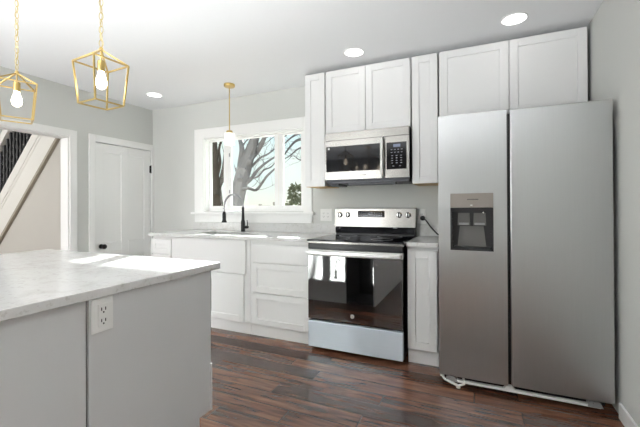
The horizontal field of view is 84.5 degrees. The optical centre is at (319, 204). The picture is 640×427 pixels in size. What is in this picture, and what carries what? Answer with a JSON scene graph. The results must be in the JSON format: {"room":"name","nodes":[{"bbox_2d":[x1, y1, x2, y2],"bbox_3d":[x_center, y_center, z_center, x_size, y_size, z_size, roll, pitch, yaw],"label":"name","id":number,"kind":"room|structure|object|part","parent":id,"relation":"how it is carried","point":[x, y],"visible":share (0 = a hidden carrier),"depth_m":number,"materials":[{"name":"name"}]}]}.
{"room":"kitchen","nodes":[
{"label":"kitchen","id":0,"kind":"room"},
{"bbox_2d":[0,66,152,256],"bbox_3d":[-3.542,-0.021,1.683,0.120,2.430,6.410,0,0,24],"label":"wall","id":1,"kind":"structure","parent":0,"point":[57,105],"depth_m":3.77,"materials":[{"name":"paint"}]},
{"bbox_2d":[0,117,76,250],"bbox_3d":[-2.859,0.209,3.180,0.140,1.978,1.207,0,0,24],"label":"trim","id":2,"kind":"structure","parent":1,"relation":"attached to","point":[68,144],"depth_m":3.64,"materials":[{"name":"white wood"}]},
{"bbox_2d":[88,133,153,256],"bbox_3d":[-2.335,0.210,4.199,0.018,1.978,0.830,0,0,24],"label":"trim","id":3,"kind":"structure","parent":1,"relation":"attached to","point":[92,138],"depth_m":3.88,"materials":[{"name":"white wood"}]},
{"bbox_2d":[95,142,151,256],"bbox_3d":[-2.318,0.242,4.215,0.112,1.875,0.728,0,0,24],"label":"door","id":4,"kind":"structure","parent":1,"relation":"in","point":[122,173],"depth_m":4.20,"materials":[{"name":"white wood"}]},
{"bbox_3d":[-2.421,0.464,3.934,0.074,0.056,0.056,0,0,24],"label":"knob","id":5,"kind":"part","parent":4,"relation":"part of","materials":[{"name":"black metal"}]},
{"bbox_2d":[153,86,438,235],"bbox_3d":[-0.120,-0.028,3.726,4.690,2.430,0.120,0,0,24],"label":"wall","id":6,"kind":"structure","parent":0,"point":[174,127],"depth_m":4.15,"materials":[{"name":"paint"}]},
{"bbox_2d":[191,117,314,223],"bbox_3d":[-0.783,-0.360,3.994,1.635,1.112,0.175,0,0,24],"label":"window","id":7,"kind":"structure","parent":6,"relation":"in","point":[203,138],"depth_m":3.97,"materials":[{"name":"white wood"}]},
{"bbox_3d":[-0.795,0.092,3.960,1.635,0.026,0.105,0,0,24],"label":"sill","id":8,"kind":"part","parent":7,"relation":"part of","materials":[{"name":"white wood"}]},
{"bbox_3d":[-0.747,-0.365,4.019,1.304,0.842,0.040,0,0,24],"label":"frame","id":9,"kind":"part","parent":7,"relation":"part of","materials":[{"name":"white wood"}]},
{"bbox_2d":[193,222,335,232],"bbox_3d":[-0.680,0.243,3.898,1.868,0.089,0.020,0,0,24],"label":"backsplash","id":10,"kind":"structure","parent":6,"relation":"attached to","point":[276,227],"depth_m":3.82,"materials":[{"name":"white stone"}]},
{"bbox_2d":[305,73,338,188],"bbox_3d":[0.025,-0.686,3.398,0.205,1.038,0.358,0,0,24],"label":"upper cabinet","id":11,"kind":"object","parent":6,"relation":"attached to","point":[315,84],"visible":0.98,"depth_m":3.24,"materials":[{"name":"white wood"}]},
{"bbox_3d":[-0.044,-0.687,3.244,0.199,1.034,0.020,0,0,24],"label":"door","id":12,"kind":"part","parent":11,"relation":"part of","materials":[{"name":"white wood"}]},
{"bbox_3d":[0.032,-0.170,3.406,0.201,0.006,0.336,0,0,24],"label":"panel","id":13,"kind":"part","parent":11,"relation":"part of","materials":[{"name":"brown wood"}]},
{"bbox_2d":[320,209,331,220],"bbox_3d":[0.060,0.100,3.574,0.122,0.122,0.009,0,0,24],"label":"wall outlet","id":14,"kind":"object","parent":6,"relation":"attached to","point":[325,214],"visible":1,"depth_m":3.57,"materials":[{"name":"white plastic"}]},
{"bbox_2d":[326,58,411,133],"bbox_3d":[0.468,-0.926,3.200,0.755,0.564,0.358,0,0,24],"label":"upper cabinet","id":15,"kind":"object","parent":6,"relation":"attached to","point":[377,95],"visible":0.7,"depth_m":3.02,"materials":[{"name":"white wood"}]},
{"bbox_3d":[0.225,-0.925,3.124,0.367,0.560,0.020,0,0,24],"label":"door","id":16,"kind":"part","parent":15,"relation":"part of","materials":[{"name":"white wood"}]},
{"bbox_2d":[325,126,411,186],"bbox_3d":[0.453,-0.406,3.148,0.739,0.465,0.460,0,0,24],"label":"microwave","id":17,"kind":"object","parent":15,"relation":"attached to","point":[381,156],"visible":0.97,"depth_m":2.98,"materials":[{"name":"metal"}]},
{"bbox_3d":[0.298,-0.394,3.043,0.542,0.341,0.034,0,0,24],"label":"door","id":18,"kind":"part","parent":17,"relation":"part of","materials":[{"name":"glass"}]},
{"bbox_3d":[0.388,-0.603,3.006,0.739,0.072,0.032,0,0,24],"label":"vent panel","id":19,"kind":"part","parent":17,"relation":"part of","materials":[{"name":"metal"}]},
{"bbox_3d":[0.513,-0.395,2.901,0.023,0.346,0.060,0,0,24],"label":"door handle","id":20,"kind":"part","parent":17,"relation":"part of","materials":[{"name":"metal"}]},
{"bbox_3d":[0.631,-0.405,2.892,0.164,0.221,0.029,0,0,24],"label":"keypad glass","id":21,"kind":"part","parent":17,"relation":"part of","materials":[{"name":"black glass"}]},
{"bbox_3d":[0.636,-0.396,2.891,0.195,0.341,0.034,0,0,24],"label":"control panel","id":22,"kind":"part","parent":17,"relation":"part of","materials":[{"name":"metal"}]},
{"bbox_3d":[0.569,-0.928,2.969,0.377,0.560,0.020,0,0,24],"label":"door","id":23,"kind":"part","parent":15,"relation":"part of","materials":[{"name":"white wood"}]},
{"bbox_2d":[417,209,425,223],"bbox_3d":[0.919,0.102,3.189,0.074,0.135,0.009,0,0,24],"label":"wall outlet","id":24,"kind":"object","parent":6,"relation":"attached to","point":[420,212],"visible":0.81,"depth_m":3.19,"materials":[{"name":"white plastic"}]},
{"bbox_2d":[412,53,438,185],"bbox_3d":[0.914,-0.692,2.999,0.204,1.038,0.358,0,0,24],"label":"upper cabinet","id":25,"kind":"object","parent":6,"relation":"attached to","point":[425,68],"visible":0.96,"depth_m":2.84,"materials":[{"name":"white wood"}]},
{"bbox_3d":[0.921,-0.176,3.007,0.200,0.006,0.336,0,0,24],"label":"panel","id":26,"kind":"part","parent":25,"relation":"part of","materials":[{"name":"brown wood"}]},
{"bbox_2d":[419,226,438,235],"bbox_3d":[1.002,0.232,3.143,0.224,0.089,0.020,0,0,24],"label":"backsplash","id":27,"kind":"structure","parent":6,"relation":"attached to","point":[423,230],"depth_m":3.15,"materials":[{"name":"white stone"}]},
{"bbox_2d":[420,216,438,234],"bbox_3d":[0.982,0.185,3.108,0.213,0.182,0.052,0,0,40],"label":"power cord","id":28,"kind":"object","parent":6,"relation":"attached to","point":[422,218],"visible":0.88,"depth_m":3.11,"materials":[{"name":"black plastic"}]},
{"bbox_2d":[439,27,587,116],"bbox_3d":[1.456,-0.940,2.756,0.966,0.550,0.358,0,0,24],"label":"upper cabinet","id":29,"kind":"object","parent":6,"relation":"attached to","point":[547,69],"visible":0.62,"depth_m":2.57,"materials":[{"name":"white wood"}]},
{"bbox_3d":[1.172,-0.939,2.699,0.479,0.546,0.020,0,0,24],"label":"door","id":30,"kind":"part","parent":29,"relation":"part of","materials":[{"name":"white wood"}]},
{"bbox_3d":[1.611,-0.942,2.502,0.469,0.546,0.020,0,0,24],"label":"door","id":31,"kind":"part","parent":29,"relation":"part of","materials":[{"name":"white wood"}]},
{"bbox_2d":[0,0,602,110],"bbox_3d":[-1.371,-1.300,0.810,4.810,0.100,6.590,0,0,24],"label":"ceiling","id":32,"kind":"structure","parent":0,"point":[185,52],"depth_m":2.60,"materials":[{"name":"white paint"}]},
{"bbox_2d":[0,0,37,123],"bbox_3d":[-1.740,-0.865,2.022,0.177,0.759,0.177,0,0,-43],"label":"lantern pendant","id":33,"kind":"object","parent":32,"relation":"hanging from","point":[16,99],"visible":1,"depth_m":2.02,"materials":[{"name":"gold metal"}]},
{"bbox_2d":[13,74,20,91],"bbox_3d":[-1.739,-0.702,2.021,0.033,0.103,0.032,-1,0,44],"label":"socket","id":34,"kind":"object","parent":33,"relation":"attached to","point":[16,85],"depth_m":2.01,"materials":[{"name":"gold metal"}]},
{"bbox_3d":[-1.741,-1.006,2.022,0.017,0.476,0.017,0,0,-30],"label":"chain","id":35,"kind":"part","parent":33,"relation":"part of","materials":[{"name":"gold metal"}]},
{"bbox_3d":[-1.739,-0.606,2.021,0.051,0.089,0.051,-1,0,44],"label":"bulb","id":36,"kind":"part","parent":33,"relation":"part of","materials":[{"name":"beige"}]},
{"bbox_2d":[72,0,129,110],"bbox_3d":[-1.074,-0.869,1.730,0.177,0.759,0.177,0,0,27],"label":"lantern pendant","id":37,"kind":"object","parent":32,"relation":"hanging from","point":[100,81],"visible":1,"depth_m":1.72,"materials":[{"name":"gold metal"}]},
{"bbox_2d":[97,51,104,71],"bbox_3d":[-1.073,-0.707,1.729,0.033,0.103,0.032,0,0,24],"label":"socket","id":38,"kind":"object","parent":37,"relation":"attached to","point":[100,63],"depth_m":1.72,"materials":[{"name":"gold metal"}]},
{"bbox_3d":[-1.075,-1.011,1.730,0.017,0.476,0.017,0,0,40],"label":"chain","id":39,"kind":"part","parent":37,"relation":"part of","materials":[{"name":"gold metal"}]},
{"bbox_3d":[-1.073,-0.611,1.728,0.051,0.089,0.051,0,0,24],"label":"bulb","id":40,"kind":"part","parent":37,"relation":"part of","materials":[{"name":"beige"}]},
{"bbox_2d":[146,92,162,96],"bbox_3d":[-1.848,-1.231,3.935,0.168,0.006,0.168,0,0,24],"label":"recessed light","id":41,"kind":"object","parent":32,"relation":"in","point":[153,94],"visible":1,"depth_m":3.92,"materials":[{"name":"white plastic"}]},
{"bbox_2d":[224,83,234,145],"bbox_3d":[-0.931,-0.928,3.621,0.112,0.624,0.112,0,0,24],"label":"pendant","id":42,"kind":"object","parent":32,"relation":"hanging from","point":[229,136],"visible":1,"depth_m":3.59,"materials":[{"name":"gold metal"}]},
{"bbox_3d":[-0.931,-0.990,3.621,0.010,0.460,0.010,0,0,2],"label":"rod","id":43,"kind":"part","parent":42,"relation":"part of","materials":[{"name":"gold metal"}]},
{"bbox_3d":[-0.929,-0.676,3.619,0.108,0.121,0.108,0,0,24],"label":"lamp shade","id":44,"kind":"part","parent":42,"relation":"part of","materials":[{"name":"white glass"}]},
{"bbox_2d":[344,47,363,56],"bbox_3d":[0.278,-1.246,2.876,0.168,0.006,0.168,0,0,24],"label":"recessed light","id":45,"kind":"object","parent":32,"relation":"in","point":[351,52],"visible":1,"depth_m":2.87,"materials":[{"name":"white plastic"}]},
{"bbox_2d":[500,12,528,25],"bbox_3d":[1.310,-1.253,2.374,0.168,0.006,0.168,0,0,24],"label":"recessed light","id":46,"kind":"object","parent":32,"relation":"in","point":[517,17],"visible":1,"depth_m":2.36,"materials":[{"name":"white plastic"}]},
{"bbox_2d":[200,327,623,426],"bbox_3d":[-2.515,1.242,2.157,8.030,0.100,8.120,0,0,24],"label":"floor","id":47,"kind":"structure","parent":0,"point":[258,381],"depth_m":2.16,"materials":[{"name":"brown wood"}]},
{"bbox_2d":[0,130,60,253],"bbox_3d":[-3.425,-0.843,4.707,2.385,4.100,1.040,0,0,24],"label":"staircase","id":48,"kind":"structure","parent":47,"relation":"on","point":[30,192],"depth_m":4.18,"materials":[{"name":"paint"}]},
{"bbox_3d":[-3.850,-0.940,4.367,1.890,1.992,0.070,0,0,24],"label":"handrail","id":49,"kind":"part","parent":48,"relation":"part of","materials":[{"name":"white wood"}]},
{"bbox_3d":[-3.670,-0.319,4.307,2.260,2.276,0.070,0,0,24],"label":"stringer moulding","id":50,"kind":"part","parent":48,"relation":"part of","materials":[{"name":"white wood"}]},
{"bbox_2d":[0,271,211,426],"bbox_3d":[-1.439,0.739,1.028,1.284,0.885,1.799,0,0,24],"label":"kitchen island","id":51,"kind":"object","parent":47,"relation":"on","point":[153,368],"visible":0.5,"depth_m":1.18,"materials":[{"name":"grey wood"}]},
{"bbox_3d":[-0.987,0.735,0.521,0.024,0.885,1.246,0,0,24],"label":"knee wall panel","id":52,"kind":"part","parent":51,"relation":"part of","materials":[{"name":"grey wood"}]},
{"bbox_2d":[91,295,112,334],"bbox_3d":[-0.694,0.349,1.124,0.010,0.108,0.070,0,0,24],"label":"wall outlet","id":53,"kind":"object","parent":51,"relation":"attached to","point":[101,308],"visible":1,"depth_m":1.12,"materials":[{"name":"white plastic"}]},
{"bbox_2d":[98,302,108,326],"bbox_3d":[-0.691,0.349,1.123,0.004,0.072,0.035,0,0,24],"label":"receptacle","id":54,"kind":"object","parent":53,"relation":"attached to","point":[103,307],"depth_m":1.12,"materials":[{"name":"white plastic"}]},
{"bbox_2d":[0,249,219,321],"bbox_3d":[-1.463,0.281,1.029,1.335,0.030,1.920,0,0,24],"label":"island countertop","id":55,"kind":"structure","parent":51,"relation":"on","point":[31,282],"depth_m":1.33,"materials":[{"name":"white stone"}]},
{"bbox_3d":[-0.611,0.736,1.339,0.020,0.885,0.543,0,0,24],"label":"panel","id":56,"kind":"part","parent":51,"relation":"part of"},
{"bbox_2d":[152,236,171,258],"bbox_3d":[-1.517,0.758,3.938,0.278,0.872,0.626,0,0,24],"label":"base cabinet","id":57,"kind":"object","parent":47,"relation":"on","point":[161,245],"visible":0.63,"depth_m":3.65,"materials":[{"name":"white wood"}]},
{"bbox_3d":[-1.642,0.428,3.663,0.270,0.152,0.020,0,0,24],"label":"drawer","id":58,"kind":"part","parent":57,"relation":"part of","materials":[{"name":"white wood"}]},
{"bbox_3d":[-1.641,0.797,3.661,0.270,0.570,0.020,0,0,24],"label":"door","id":59,"kind":"part","parent":57,"relation":"part of","materials":[{"name":"white wood"}]},
{"bbox_2d":[172,237,251,333],"bbox_3d":[-0.952,0.755,3.684,0.953,0.872,0.626,0,0,24],"label":"base cabinet","id":60,"kind":"object","parent":47,"relation":"on","point":[231,283],"visible":0.44,"depth_m":3.31,"materials":[{"name":"white wood"}]},
{"bbox_3d":[-0.897,0.859,3.327,0.436,0.436,0.020,0,0,24],"label":"door","id":61,"kind":"part","parent":60,"relation":"part of","materials":[{"name":"white wood"}]},
{"bbox_2d":[149,229,335,241],"bbox_3d":[-0.810,0.302,3.607,1.868,0.031,0.656,0,0,24],"label":"countertop","id":62,"kind":"structure","parent":60,"relation":"on","point":[192,233],"depth_m":3.42,"materials":[{"name":"white stone"}]},
{"bbox_2d":[221,194,248,231],"bbox_3d":[-0.879,0.083,3.667,0.093,0.408,0.364,0,0,24],"label":"faucet","id":63,"kind":"object","parent":62,"relation":"on","point":[243,226],"visible":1,"depth_m":3.77,"materials":[{"name":"black metal"}]},
{"bbox_2d":[251,240,310,343],"bbox_3d":[-0.234,0.750,3.362,0.613,0.872,0.626,0,0,24],"label":"base cabinet","id":64,"kind":"object","parent":47,"relation":"on","point":[279,269],"visible":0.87,"depth_m":3.08,"materials":[{"name":"white wood"}]},
{"bbox_3d":[-0.348,0.652,3.081,0.578,0.263,0.020,0,0,24],"label":"drawer","id":65,"kind":"part","parent":64,"relation":"part of","materials":[{"name":"white wood"}]},
{"bbox_3d":[-0.349,0.431,3.082,0.578,0.164,0.020,0,0,24],"label":"drawer","id":66,"kind":"part","parent":64,"relation":"part of","materials":[{"name":"white wood"}]},
{"bbox_3d":[-0.346,0.932,3.080,0.578,0.283,0.020,0,0,24],"label":"drawer","id":67,"kind":"part","parent":64,"relation":"part of","materials":[{"name":"white wood"}]},
{"bbox_2d":[306,208,417,361],"bbox_3d":[0.389,0.604,3.013,0.790,1.155,0.749,0,0,24],"label":"range","id":68,"kind":"object","parent":47,"relation":"on","point":[358,274],"visible":0.98,"depth_m":2.74,"materials":[{"name":"silver metal"}]},
{"bbox_3d":[0.240,0.378,2.699,0.758,0.030,0.052,0,0,24],"label":"door handle","id":69,"kind":"part","parent":68,"relation":"part of","materials":[{"name":"metal"}]},
{"bbox_3d":[0.259,0.381,2.741,0.766,0.048,0.044,0,0,24],"label":"door rail","id":70,"kind":"part","parent":68,"relation":"part of","materials":[{"name":"metal"}]},
{"bbox_3d":[0.262,1.040,2.739,0.766,0.210,0.042,0,0,24],"label":"storage drawer","id":71,"kind":"part","parent":68,"relation":"part of","materials":[{"name":"silver metal"}]},
{"bbox_3d":[0.261,0.662,2.741,0.766,0.514,0.040,0,0,24],"label":"oven door","id":72,"kind":"part","parent":68,"relation":"part of","materials":[{"name":"black glass"}]},
{"bbox_2d":[307,234,417,246],"bbox_3d":[0.379,0.290,2.992,0.788,0.030,0.629,0,0,24],"label":"cooktop","id":73,"kind":"object","parent":68,"relation":"in","point":[333,240],"depth_m":2.82,"materials":[{"name":"glass"}]},
{"bbox_3d":[0.511,0.116,3.317,0.770,0.177,0.092,0,0,24],"label":"control panel","id":74,"kind":"part","parent":68,"relation":"part of","materials":[{"name":"metal"}]},
{"bbox_2d":[407,247,438,366],"bbox_3d":[0.877,0.742,2.863,0.218,0.872,0.626,0,0,24],"label":"base cabinet","id":75,"kind":"object","parent":47,"relation":"on","point":[422,262],"visible":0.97,"depth_m":2.59,"materials":[{"name":"white wood"}]},
{"bbox_2d":[406,236,438,247],"bbox_3d":[0.872,0.291,2.852,0.224,0.031,0.656,0,0,24],"label":"countertop","id":76,"kind":"structure","parent":75,"relation":"on","point":[420,241],"depth_m":2.60,"materials":[{"name":"white stone"}]},
{"bbox_2d":[438,99,614,408],"bbox_3d":[1.357,0.288,2.485,0.925,1.772,0.833,0,0,24],"label":"refrigerator","id":77,"kind":"object","parent":47,"relation":"on","point":[526,212],"visible":1,"depth_m":2.10,"materials":[{"name":"metal"}]},
{"bbox_3d":[0.984,0.203,2.284,0.171,0.136,0.014,0,0,24],"label":"splash panel","id":78,"kind":"part","parent":77,"relation":"part of","materials":[{"name":"grey plastic"}]},
{"bbox_3d":[0.977,0.261,2.266,0.399,1.685,0.075,0,0,24],"label":"freezer door","id":79,"kind":"part","parent":77,"relation":"part of","materials":[{"name":"metal"}]},
{"bbox_3d":[1.174,0.259,2.196,0.017,1.670,0.050,0,0,24],"label":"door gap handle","id":80,"kind":"part","parent":77,"relation":"part of","materials":[{"name":"black plastic"}]},
{"bbox_3d":[1.209,1.126,2.147,0.809,0.036,0.028,0,0,24],"label":"rail","id":81,"kind":"part","parent":77,"relation":"part of","materials":[{"name":"white plastic"}]},
{"bbox_3d":[1.404,0.258,2.074,0.503,1.685,0.075,0,0,24],"label":"fridge door","id":82,"kind":"part","parent":77,"relation":"part of","materials":[{"name":"metal"}]},
{"bbox_2d":[587,0,639,426],"bbox_3d":[0.774,-0.049,-0.155,0.120,2.430,6.590,0,0,24],"label":"wall","id":83,"kind":"structure","parent":0,"point":[613,33],"depth_m":1.87,"materials":[{"name":"paint"}]},
{"bbox_2d":[619,403,637,426],"bbox_3d":[0.532,1.121,-0.548,0.014,0.088,5.440,0,0,24],"label":"baseboard","id":84,"kind":"structure","parent":83,"relation":"attached to","point":[625,418],"depth_m":1.84,"materials":[{"name":"white wood"}]},
{"label":"outside","id":85,"kind":"structure","parent":0,"visible":0},
{"bbox_3d":[2.012,2.251,77.702,180.000,0.300,136.570,0,0,24],"label":"ground","id":86,"kind":"structure","parent":85,"visible":0},
{"bbox_2d":[212,141,223,205],"bbox_3d":[-3.684,-0.784,12.914,2.246,5.297,1.646,0,0,41],"label":"bare tree","id":87,"kind":"object","parent":86,"relation":"on","point":[218,181],"visible":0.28,"depth_m":13.17,"materials":[{"name":"brown plant"}]},
{"bbox_2d":[233,136,295,205],"bbox_3d":[-1.632,-0.493,9.582,2.490,4.668,1.000,0,0,40],"label":"bare tree","id":88,"kind":"object","parent":86,"relation":"on","point":[242,178],"visible":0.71,"depth_m":9.55,"materials":[{"name":"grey plant"}]},
{"bbox_2d":[262,134,300,167],"bbox_3d":[-1.176,-0.863,14.044,2.544,5.441,1.778,0,0,-14],"label":"bare tree","id":89,"kind":"object","parent":86,"relation":"on","point":[294,135],"visible":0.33,"depth_m":14.19,"materials":[{"name":"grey plant"}]},
{"bbox_2d":[285,181,300,205],"bbox_3d":[-1.226,0.339,18.079,2.040,3.077,1.984,0,0,24],"label":"evergreen tree","id":90,"kind":"object","parent":86,"relation":"on","point":[295,198],"visible":0.31,"depth_m":17.95,"materials":[{"name":"green plant"}]}
]}

